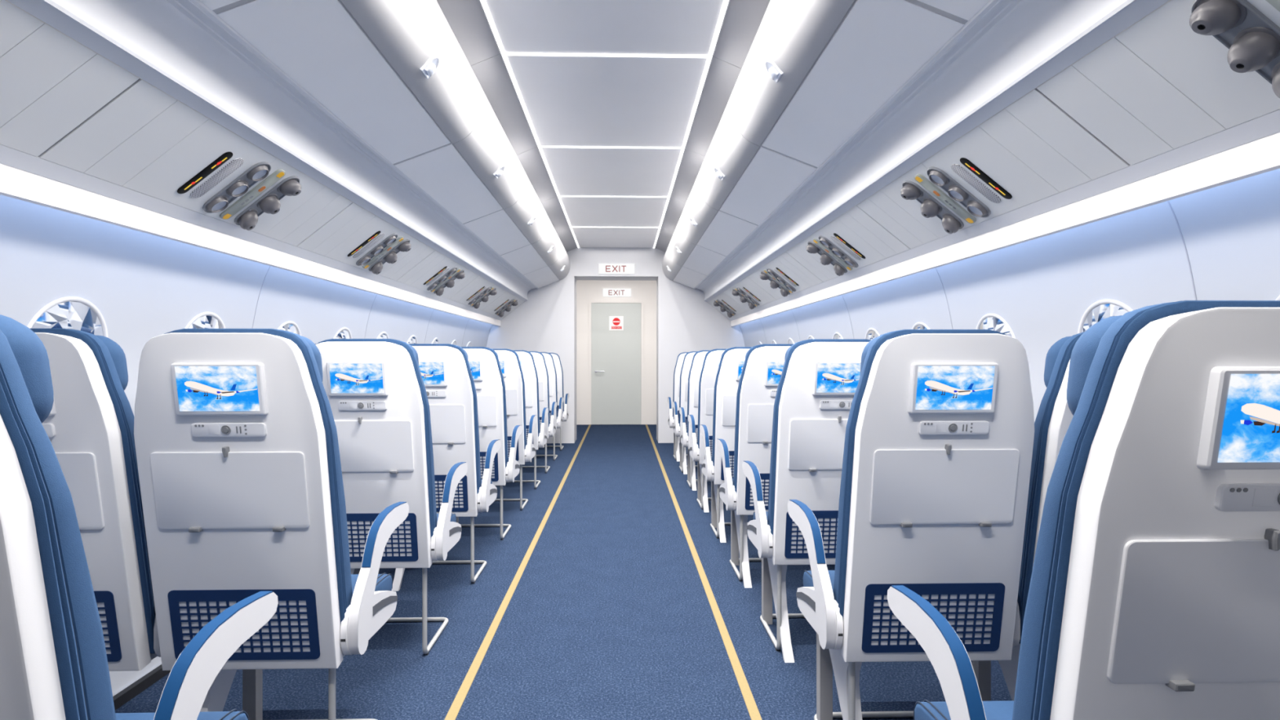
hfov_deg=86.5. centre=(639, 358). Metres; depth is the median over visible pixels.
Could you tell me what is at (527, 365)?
seat
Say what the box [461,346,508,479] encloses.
cushion
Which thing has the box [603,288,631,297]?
exit sign
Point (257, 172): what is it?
light
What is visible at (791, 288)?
light
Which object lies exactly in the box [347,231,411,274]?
unit
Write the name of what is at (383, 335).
window
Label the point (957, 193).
light
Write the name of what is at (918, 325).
window
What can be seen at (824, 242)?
light
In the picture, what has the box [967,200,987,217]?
light
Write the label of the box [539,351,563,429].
seat
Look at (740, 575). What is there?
frame
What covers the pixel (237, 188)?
light
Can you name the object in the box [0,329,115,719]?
cushion
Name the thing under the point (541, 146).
ceiling light strip
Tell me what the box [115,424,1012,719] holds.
floor
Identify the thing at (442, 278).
light
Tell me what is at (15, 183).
trim
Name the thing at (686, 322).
wall
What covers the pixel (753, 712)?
tape
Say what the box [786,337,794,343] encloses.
window
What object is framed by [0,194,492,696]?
wall
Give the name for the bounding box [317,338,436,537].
backrest
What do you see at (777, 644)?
frame
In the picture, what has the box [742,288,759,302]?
speaker grille
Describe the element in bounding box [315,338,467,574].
seat
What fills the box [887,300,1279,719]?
seat
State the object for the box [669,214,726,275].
bin
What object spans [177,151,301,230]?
unit
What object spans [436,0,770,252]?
ceiling
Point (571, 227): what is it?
ceiling light strip
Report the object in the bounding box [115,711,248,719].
seat cushion
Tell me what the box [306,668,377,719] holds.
frame
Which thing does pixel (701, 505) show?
frame
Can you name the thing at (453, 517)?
seat cushion
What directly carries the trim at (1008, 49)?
attached to the wall at (1221, 242)
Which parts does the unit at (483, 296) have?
reading light panel, call button plate, air nozzle panel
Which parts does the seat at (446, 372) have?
support blade, armrest, armrest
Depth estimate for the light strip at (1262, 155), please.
2.04 m
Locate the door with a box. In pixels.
[588,300,643,424]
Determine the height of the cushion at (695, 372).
0.802 m
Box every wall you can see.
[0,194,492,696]
[486,248,745,443]
[573,247,657,280]
[576,280,656,424]
[738,168,1279,422]
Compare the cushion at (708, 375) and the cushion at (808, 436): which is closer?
the cushion at (808, 436)
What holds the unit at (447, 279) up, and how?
attached to the wall at (144, 286)
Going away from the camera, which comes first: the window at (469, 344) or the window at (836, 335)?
the window at (836, 335)
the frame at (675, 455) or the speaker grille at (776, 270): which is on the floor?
the frame at (675, 455)
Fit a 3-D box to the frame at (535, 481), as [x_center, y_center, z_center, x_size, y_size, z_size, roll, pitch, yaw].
[-1.295,0.920,5.826,0.850,0.339,0.348,0,0,-2]
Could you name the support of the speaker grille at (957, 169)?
attached to the unit at (931, 206)
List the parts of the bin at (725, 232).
latch plate, bin door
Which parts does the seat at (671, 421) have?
armrest, support blade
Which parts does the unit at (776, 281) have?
air nozzle panel, call button plate, reading light panel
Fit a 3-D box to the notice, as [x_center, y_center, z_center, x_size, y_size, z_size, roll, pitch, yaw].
[-0.391,-0.585,11.228,0.236,0.236,0.006,0,0,-2]
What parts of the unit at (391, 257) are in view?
reading light panel, call button plate, air nozzle panel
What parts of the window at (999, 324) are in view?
pane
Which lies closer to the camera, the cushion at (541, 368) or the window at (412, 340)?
the window at (412, 340)
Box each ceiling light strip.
[480,0,579,248]
[505,53,707,57]
[541,146,681,148]
[560,195,667,197]
[571,226,658,227]
[653,0,728,248]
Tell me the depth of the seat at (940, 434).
1.62 m
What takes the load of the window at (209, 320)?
in the wall at (144, 286)
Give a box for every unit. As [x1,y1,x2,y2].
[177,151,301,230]
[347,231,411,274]
[423,266,465,296]
[466,286,497,308]
[493,298,518,317]
[713,299,736,317]
[732,287,760,309]
[760,267,799,297]
[806,233,865,275]
[900,157,1012,234]
[1189,0,1279,97]
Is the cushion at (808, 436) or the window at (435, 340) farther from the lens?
the window at (435, 340)
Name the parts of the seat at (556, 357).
armrest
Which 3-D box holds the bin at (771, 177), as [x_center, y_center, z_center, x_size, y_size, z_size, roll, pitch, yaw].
[0.621,-1.143,3.928,0.406,0.473,1.378,0,0,-2]
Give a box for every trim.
[0,0,524,317]
[0,0,538,320]
[0,163,500,326]
[213,0,559,279]
[671,0,968,279]
[693,0,1279,320]
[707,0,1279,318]
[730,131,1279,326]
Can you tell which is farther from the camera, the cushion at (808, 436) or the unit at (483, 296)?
the unit at (483, 296)
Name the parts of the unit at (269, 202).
reading light panel, call button plate, air nozzle panel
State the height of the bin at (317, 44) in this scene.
0.473 m
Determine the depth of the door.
11.23 m
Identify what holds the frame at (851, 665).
on the floor
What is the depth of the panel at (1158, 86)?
1.83 m
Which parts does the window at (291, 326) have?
pane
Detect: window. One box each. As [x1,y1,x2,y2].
[26,297,107,337]
[185,311,225,328]
[278,321,301,335]
[333,327,352,338]
[377,332,388,338]
[407,335,417,343]
[431,337,439,343]
[451,339,457,345]
[466,341,471,346]
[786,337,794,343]
[832,332,843,338]
[865,328,879,340]
[911,322,929,328]
[975,313,1015,337]
[1077,299,1133,333]
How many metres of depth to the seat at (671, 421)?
7.21 m
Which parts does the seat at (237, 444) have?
armrest, support blade, armrest, armrest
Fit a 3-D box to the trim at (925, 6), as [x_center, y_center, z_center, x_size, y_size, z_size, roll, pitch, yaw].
[0.640,-1.140,3.308,0.406,0.466,10.980,0,0,-2]
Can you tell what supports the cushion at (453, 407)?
on the seat at (446, 372)
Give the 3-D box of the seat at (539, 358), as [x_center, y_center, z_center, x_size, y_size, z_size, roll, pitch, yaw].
[-1.079,0.510,6.570,0.497,1.159,0.574,0,0,-2]
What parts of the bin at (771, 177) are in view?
latch plate, bin door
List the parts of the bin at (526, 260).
bin door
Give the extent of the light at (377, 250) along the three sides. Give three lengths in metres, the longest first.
0.084 x 0.084 x 0.018 m
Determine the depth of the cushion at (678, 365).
7.18 m
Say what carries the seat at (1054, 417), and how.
on the floor
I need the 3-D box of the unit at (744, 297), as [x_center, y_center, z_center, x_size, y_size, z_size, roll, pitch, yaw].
[1.065,-0.608,6.747,0.247,0.212,0.463,0,0,-2]
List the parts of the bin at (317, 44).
bin door, latch plate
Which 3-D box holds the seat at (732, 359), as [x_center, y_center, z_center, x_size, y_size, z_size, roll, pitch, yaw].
[0.652,0.510,4.228,0.497,1.159,0.574,0,0,-2]
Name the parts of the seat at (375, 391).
support blade, armrest, armrest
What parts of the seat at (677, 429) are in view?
armrest, support blade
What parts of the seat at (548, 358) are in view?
armrest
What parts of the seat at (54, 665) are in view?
armrest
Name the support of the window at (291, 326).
in the wall at (144, 286)
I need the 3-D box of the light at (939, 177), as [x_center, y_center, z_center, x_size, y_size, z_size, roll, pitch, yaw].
[1.105,-0.668,2.523,0.084,0.018,0.084,38,-1,-1]
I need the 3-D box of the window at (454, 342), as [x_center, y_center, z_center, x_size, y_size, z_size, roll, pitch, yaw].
[-1.937,-0.028,7.050,0.046,0.336,0.338,0,0,-2]
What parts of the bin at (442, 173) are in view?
bin door, latch plate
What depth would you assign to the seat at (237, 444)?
1.58 m
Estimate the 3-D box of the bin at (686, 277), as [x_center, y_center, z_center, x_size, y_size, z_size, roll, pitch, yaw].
[0.508,-1.143,8.127,0.406,0.473,1.378,0,0,-2]
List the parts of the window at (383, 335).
pane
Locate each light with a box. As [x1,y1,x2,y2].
[205,195,228,213]
[226,179,248,196]
[246,164,268,181]
[357,255,370,265]
[370,244,383,255]
[383,235,396,245]
[428,282,437,290]
[437,275,446,283]
[447,268,456,275]
[767,269,776,276]
[777,276,785,284]
[786,284,795,291]
[819,237,831,247]
[831,247,844,257]
[844,257,857,267]
[928,169,949,186]
[947,184,968,201]
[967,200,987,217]
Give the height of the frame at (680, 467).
0.339 m
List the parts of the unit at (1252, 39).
call button plate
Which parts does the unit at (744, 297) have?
call button plate, reading light panel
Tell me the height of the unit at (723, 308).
0.212 m
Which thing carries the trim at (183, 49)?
attached to the wall at (144, 286)
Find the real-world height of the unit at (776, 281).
0.212 m
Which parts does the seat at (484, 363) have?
armrest, armrest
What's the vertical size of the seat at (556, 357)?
1.159 m
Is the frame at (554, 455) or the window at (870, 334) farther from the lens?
the frame at (554, 455)
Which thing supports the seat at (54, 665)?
on the floor
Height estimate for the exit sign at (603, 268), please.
0.132 m
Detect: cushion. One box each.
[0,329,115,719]
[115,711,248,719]
[164,328,352,625]
[351,573,391,594]
[408,343,480,496]
[436,513,456,524]
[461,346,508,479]
[492,348,526,454]
[528,351,550,426]
[539,351,557,418]
[549,352,564,415]
[672,351,688,420]
[679,351,697,426]
[686,350,709,435]
[697,348,727,457]
[711,346,751,466]
[733,343,794,493]
[752,511,768,524]
[767,338,871,535]
[803,570,835,592]
[833,328,1007,619]
[914,700,1013,719]
[1012,300,1279,719]
[1017,331,1084,644]
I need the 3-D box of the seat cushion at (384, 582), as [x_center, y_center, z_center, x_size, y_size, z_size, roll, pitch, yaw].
[-0.953,0.682,1.891,0.417,0.084,0.336,0,0,-2]
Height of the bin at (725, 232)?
0.473 m
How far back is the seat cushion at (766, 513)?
2.83 m
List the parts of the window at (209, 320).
pane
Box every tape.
[444,424,591,719]
[645,424,761,719]
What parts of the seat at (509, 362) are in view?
armrest, armrest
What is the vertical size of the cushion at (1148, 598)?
0.802 m
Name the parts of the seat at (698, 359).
armrest, support blade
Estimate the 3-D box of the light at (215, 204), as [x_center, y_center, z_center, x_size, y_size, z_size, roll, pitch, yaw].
[-1.520,-0.554,2.452,0.084,0.018,0.084,-38,1,-1]
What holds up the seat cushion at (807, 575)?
on the seat at (940, 434)
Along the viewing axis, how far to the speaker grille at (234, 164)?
2.33 m
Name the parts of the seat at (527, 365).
armrest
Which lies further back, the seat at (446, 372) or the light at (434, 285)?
the light at (434, 285)
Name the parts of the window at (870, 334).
pane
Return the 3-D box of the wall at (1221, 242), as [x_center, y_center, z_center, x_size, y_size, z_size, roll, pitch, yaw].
[1.475,0.270,3.341,0.228,1.570,11.000,0,0,-2]
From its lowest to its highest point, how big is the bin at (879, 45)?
0.473 m
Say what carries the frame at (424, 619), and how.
on the floor
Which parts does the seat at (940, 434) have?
armrest, armrest, support blade, armrest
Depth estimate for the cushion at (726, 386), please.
4.00 m
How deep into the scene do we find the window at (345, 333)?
4.24 m
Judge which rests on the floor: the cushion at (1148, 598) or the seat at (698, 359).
the seat at (698, 359)
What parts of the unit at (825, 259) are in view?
air nozzle panel, call button plate, reading light panel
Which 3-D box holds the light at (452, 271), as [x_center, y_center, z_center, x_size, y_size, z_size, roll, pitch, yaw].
[-1.452,-0.668,5.255,0.084,0.018,0.084,-38,1,-1]
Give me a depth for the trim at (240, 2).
2.90 m
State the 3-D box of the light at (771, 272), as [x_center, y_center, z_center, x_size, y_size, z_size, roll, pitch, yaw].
[1.030,-0.668,5.322,0.084,0.018,0.084,38,-1,-1]
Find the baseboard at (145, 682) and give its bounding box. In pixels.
[112,664,170,710]
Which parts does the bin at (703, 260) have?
bin door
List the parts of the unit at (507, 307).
reading light panel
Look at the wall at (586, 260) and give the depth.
8.78 m
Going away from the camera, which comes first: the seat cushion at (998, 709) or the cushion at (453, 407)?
the seat cushion at (998, 709)
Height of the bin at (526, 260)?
0.473 m
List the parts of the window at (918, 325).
pane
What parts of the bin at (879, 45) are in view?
latch plate, bin door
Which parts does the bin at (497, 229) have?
bin door, latch plate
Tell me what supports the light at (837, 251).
attached to the unit at (825, 259)
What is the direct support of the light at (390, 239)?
attached to the unit at (391, 257)
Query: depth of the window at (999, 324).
2.91 m
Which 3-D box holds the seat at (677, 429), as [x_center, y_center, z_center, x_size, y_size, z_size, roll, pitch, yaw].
[0.587,0.510,6.615,0.497,1.159,0.574,0,0,-2]
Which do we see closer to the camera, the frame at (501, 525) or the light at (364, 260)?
the light at (364, 260)
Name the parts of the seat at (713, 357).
armrest, armrest, support blade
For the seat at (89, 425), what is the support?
on the floor
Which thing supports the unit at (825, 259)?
attached to the wall at (1221, 242)
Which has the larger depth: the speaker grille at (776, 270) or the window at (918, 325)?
the speaker grille at (776, 270)
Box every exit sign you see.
[598,263,634,274]
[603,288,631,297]
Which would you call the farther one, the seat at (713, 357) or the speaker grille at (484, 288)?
the speaker grille at (484, 288)
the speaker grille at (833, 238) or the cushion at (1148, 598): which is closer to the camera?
the cushion at (1148, 598)
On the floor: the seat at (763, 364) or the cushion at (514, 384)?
the seat at (763, 364)
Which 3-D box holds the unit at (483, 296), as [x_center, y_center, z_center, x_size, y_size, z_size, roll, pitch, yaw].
[-1.564,-0.608,6.676,0.247,0.212,0.463,0,0,-2]
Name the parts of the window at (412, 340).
pane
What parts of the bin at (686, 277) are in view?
bin door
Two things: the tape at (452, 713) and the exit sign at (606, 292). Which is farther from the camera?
the exit sign at (606, 292)
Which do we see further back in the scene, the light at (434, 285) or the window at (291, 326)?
the light at (434, 285)
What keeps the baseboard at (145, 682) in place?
attached to the wall at (144, 286)
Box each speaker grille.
[190,158,243,198]
[352,233,384,257]
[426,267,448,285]
[468,287,485,301]
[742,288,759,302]
[774,268,796,286]
[830,235,861,260]
[951,164,1000,203]
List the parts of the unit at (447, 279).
reading light panel, call button plate, air nozzle panel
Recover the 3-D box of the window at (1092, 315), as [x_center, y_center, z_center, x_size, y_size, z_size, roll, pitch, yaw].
[1.550,-0.028,2.243,0.046,0.336,0.338,0,0,-2]
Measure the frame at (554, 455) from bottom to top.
0.339 m
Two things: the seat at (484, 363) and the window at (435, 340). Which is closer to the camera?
the seat at (484, 363)
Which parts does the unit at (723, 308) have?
reading light panel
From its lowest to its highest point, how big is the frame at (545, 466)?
0.339 m
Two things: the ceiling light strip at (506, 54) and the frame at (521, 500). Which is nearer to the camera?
the ceiling light strip at (506, 54)
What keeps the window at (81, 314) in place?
in the wall at (144, 286)
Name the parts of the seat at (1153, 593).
armrest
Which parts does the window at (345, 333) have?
pane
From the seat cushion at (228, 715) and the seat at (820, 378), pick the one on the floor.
the seat at (820, 378)
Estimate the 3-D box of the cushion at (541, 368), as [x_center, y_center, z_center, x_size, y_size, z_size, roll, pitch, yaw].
[-1.075,0.332,6.434,0.429,0.802,0.209,0,0,-2]
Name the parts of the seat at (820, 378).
armrest, armrest, support blade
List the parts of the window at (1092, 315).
pane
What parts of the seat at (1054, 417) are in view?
support blade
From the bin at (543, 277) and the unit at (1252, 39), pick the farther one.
the bin at (543, 277)
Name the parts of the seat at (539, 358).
armrest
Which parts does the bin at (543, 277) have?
bin door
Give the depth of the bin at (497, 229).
5.14 m
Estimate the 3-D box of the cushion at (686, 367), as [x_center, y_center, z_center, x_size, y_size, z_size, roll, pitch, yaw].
[0.591,0.332,6.479,0.429,0.802,0.209,0,0,-2]
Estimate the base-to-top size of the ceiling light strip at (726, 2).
0.018 m
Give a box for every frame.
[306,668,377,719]
[386,568,448,655]
[431,516,486,583]
[460,485,511,539]
[494,464,528,510]
[513,449,540,488]
[522,442,550,473]
[536,433,557,460]
[543,426,563,450]
[673,436,687,460]
[679,444,697,472]
[686,456,710,488]
[697,463,711,509]
[710,484,747,537]
[729,515,761,581]
[760,564,804,651]
[813,662,913,719]
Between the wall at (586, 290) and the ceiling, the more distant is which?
the wall at (586, 290)
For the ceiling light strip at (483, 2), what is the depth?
3.66 m
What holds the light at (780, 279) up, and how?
attached to the unit at (776, 281)
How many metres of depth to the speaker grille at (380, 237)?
3.73 m
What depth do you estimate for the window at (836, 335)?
5.03 m
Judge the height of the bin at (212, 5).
0.473 m
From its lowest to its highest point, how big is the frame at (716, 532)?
0.339 m
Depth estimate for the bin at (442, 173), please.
3.70 m
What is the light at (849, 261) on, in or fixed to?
attached to the unit at (825, 259)
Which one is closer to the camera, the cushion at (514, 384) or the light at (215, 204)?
the light at (215, 204)
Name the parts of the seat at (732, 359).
armrest, armrest, support blade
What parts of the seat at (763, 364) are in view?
armrest, armrest, support blade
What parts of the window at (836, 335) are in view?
pane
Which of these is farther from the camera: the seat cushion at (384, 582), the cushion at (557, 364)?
the cushion at (557, 364)
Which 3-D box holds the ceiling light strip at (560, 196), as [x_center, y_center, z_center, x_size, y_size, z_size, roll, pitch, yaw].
[-0.230,-1.436,6.006,0.952,0.018,0.014,0,0,-2]
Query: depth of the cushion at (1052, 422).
1.66 m
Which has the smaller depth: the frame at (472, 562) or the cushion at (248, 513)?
the cushion at (248, 513)
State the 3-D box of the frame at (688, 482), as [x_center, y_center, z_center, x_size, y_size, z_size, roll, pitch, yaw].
[0.843,0.920,5.884,0.850,0.339,0.348,0,0,-2]
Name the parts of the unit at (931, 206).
air nozzle panel, call button plate, reading light panel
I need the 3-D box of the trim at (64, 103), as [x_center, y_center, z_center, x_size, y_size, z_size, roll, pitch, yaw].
[-1.471,-0.627,3.252,0.264,0.209,10.980,0,0,-2]
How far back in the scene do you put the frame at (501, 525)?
4.13 m
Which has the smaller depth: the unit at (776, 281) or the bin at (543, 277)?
the unit at (776, 281)
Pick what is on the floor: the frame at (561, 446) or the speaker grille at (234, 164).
the frame at (561, 446)
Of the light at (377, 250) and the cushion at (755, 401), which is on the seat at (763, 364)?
the cushion at (755, 401)
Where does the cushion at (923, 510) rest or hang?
on the seat at (940, 434)
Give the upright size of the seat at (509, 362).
1.159 m
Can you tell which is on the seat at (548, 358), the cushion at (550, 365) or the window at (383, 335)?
the cushion at (550, 365)
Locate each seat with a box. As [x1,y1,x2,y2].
[0,314,278,719]
[29,328,157,671]
[133,328,408,719]
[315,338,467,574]
[391,343,501,591]
[456,346,522,523]
[492,348,537,464]
[514,350,548,449]
[528,351,556,438]
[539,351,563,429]
[549,352,568,422]
[667,351,688,461]
[672,351,697,474]
[679,350,709,490]
[688,348,727,512]
[699,346,751,542]
[716,343,794,587]
[742,338,871,662]
[787,328,1034,719]
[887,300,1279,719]
[972,331,1084,701]
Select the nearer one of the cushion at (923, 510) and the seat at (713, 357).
the cushion at (923, 510)
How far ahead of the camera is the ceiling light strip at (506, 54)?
3.21 m
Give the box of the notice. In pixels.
[608,315,623,330]
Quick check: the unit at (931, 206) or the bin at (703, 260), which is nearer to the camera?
the unit at (931, 206)
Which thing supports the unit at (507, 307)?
attached to the wall at (144, 286)
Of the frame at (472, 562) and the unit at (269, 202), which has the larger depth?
the frame at (472, 562)
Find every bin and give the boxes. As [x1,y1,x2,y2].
[200,0,239,10]
[217,0,480,164]
[394,72,523,223]
[464,155,546,255]
[500,204,560,275]
[524,233,570,288]
[662,242,706,288]
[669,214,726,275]
[680,169,757,256]
[698,84,816,225]
[732,0,964,167]
[917,0,989,20]

